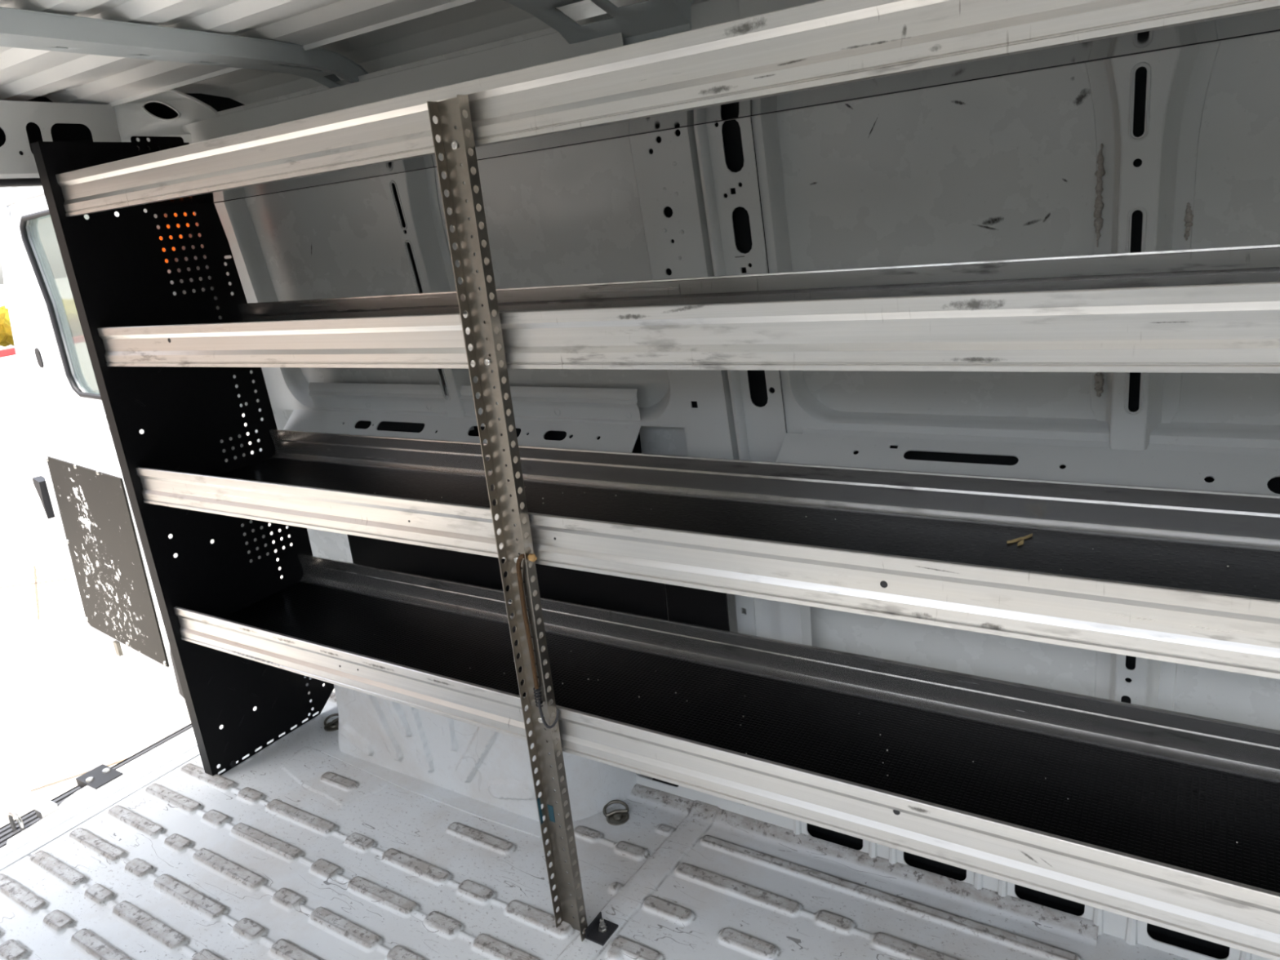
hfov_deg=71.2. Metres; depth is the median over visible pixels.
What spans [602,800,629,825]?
ring
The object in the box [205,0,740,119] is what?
trim
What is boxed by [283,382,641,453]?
trim
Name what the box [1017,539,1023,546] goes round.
chip
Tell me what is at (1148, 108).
wall pillar
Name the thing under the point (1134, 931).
trim
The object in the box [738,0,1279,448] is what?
trim
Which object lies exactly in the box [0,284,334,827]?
ground
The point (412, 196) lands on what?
trim
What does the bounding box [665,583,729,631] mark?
panel
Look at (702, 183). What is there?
wall pillar
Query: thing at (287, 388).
trim
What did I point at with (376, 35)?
ceiling
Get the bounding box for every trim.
[0,6,368,88]
[0,675,311,871]
[114,88,244,144]
[143,208,268,562]
[164,31,684,427]
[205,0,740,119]
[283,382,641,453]
[378,167,477,431]
[503,0,693,44]
[635,773,1271,959]
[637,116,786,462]
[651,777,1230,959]
[734,594,812,645]
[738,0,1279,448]
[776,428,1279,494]
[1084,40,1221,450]
[1094,650,1177,711]
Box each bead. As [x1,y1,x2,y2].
[1093,143,1105,247]
[1093,372,1104,397]
[1183,202,1194,240]
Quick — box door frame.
[0,96,121,187]
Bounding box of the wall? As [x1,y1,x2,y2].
[215,0,1279,730]
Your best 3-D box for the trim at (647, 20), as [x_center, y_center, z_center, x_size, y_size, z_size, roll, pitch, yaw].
[-0.463,-0.547,0.838,0.240,0.138,1.742,5,20,32]
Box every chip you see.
[1006,537,1020,543]
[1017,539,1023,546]
[1020,533,1032,539]
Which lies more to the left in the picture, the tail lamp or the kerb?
the kerb
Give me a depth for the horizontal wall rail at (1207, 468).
1.41 m
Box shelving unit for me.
[30,0,1279,959]
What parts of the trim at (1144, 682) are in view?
plate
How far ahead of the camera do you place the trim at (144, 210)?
2.35 m
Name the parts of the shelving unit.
panel, support post, rail, rail, shelf, rail, rail, rail, rail, rail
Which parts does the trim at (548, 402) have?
plate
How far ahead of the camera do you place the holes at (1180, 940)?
1.69 m
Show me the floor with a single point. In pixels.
(296, 851)
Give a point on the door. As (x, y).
(82, 486)
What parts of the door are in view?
kick panel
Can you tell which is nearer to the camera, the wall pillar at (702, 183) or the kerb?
the wall pillar at (702, 183)
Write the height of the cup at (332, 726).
0.008 m
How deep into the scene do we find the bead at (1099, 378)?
1.38 m
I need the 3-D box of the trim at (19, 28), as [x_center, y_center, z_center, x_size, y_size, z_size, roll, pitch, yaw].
[-1.081,-0.620,1.243,0.095,0.091,1.772,5,20,32]
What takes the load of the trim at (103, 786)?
attached to the door frame
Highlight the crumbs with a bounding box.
[469,650,1237,843]
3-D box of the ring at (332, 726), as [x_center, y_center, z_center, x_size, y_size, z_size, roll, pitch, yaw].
[-0.861,0.680,2.511,0.056,0.019,0.072,-10,17,-15]
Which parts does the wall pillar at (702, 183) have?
plate, plate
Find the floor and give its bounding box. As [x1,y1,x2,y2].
[0,691,1191,959]
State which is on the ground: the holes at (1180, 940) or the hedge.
the hedge
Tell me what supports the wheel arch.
on the floor
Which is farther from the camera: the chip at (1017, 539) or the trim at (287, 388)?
the trim at (287, 388)
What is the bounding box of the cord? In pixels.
[515,553,559,728]
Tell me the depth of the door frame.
2.06 m
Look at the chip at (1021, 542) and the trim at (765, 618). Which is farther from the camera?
the trim at (765, 618)
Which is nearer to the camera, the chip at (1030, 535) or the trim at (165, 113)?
the chip at (1030, 535)
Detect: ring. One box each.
[324,713,338,731]
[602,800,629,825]
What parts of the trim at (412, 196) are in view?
plate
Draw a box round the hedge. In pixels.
[0,305,14,346]
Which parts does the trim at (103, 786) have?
latch plate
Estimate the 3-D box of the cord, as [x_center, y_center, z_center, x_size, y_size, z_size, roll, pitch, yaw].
[-0.175,0.269,1.496,0.054,0.317,0.023,8,22,39]
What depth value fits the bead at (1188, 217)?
1.23 m
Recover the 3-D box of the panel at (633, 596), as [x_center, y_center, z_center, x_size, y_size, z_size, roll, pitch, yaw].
[-0.363,0.262,2.181,1.004,0.270,0.004,5,20,32]
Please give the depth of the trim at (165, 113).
2.18 m
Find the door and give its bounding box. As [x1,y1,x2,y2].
[0,186,184,698]
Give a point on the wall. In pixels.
(1003, 167)
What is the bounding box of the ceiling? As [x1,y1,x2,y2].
[0,0,646,106]
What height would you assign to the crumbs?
0.003 m
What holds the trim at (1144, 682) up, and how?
attached to the wall
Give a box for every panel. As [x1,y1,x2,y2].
[347,534,668,620]
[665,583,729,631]
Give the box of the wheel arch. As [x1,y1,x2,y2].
[320,684,653,838]
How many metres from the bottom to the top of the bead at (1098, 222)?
0.142 m
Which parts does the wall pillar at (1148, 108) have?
plate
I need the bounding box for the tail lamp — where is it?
[159,212,195,262]
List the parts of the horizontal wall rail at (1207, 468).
plate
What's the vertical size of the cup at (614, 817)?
0.008 m
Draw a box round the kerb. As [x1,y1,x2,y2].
[0,347,16,357]
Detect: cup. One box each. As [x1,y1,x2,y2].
[324,720,338,731]
[606,810,629,825]
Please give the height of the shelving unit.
1.570 m

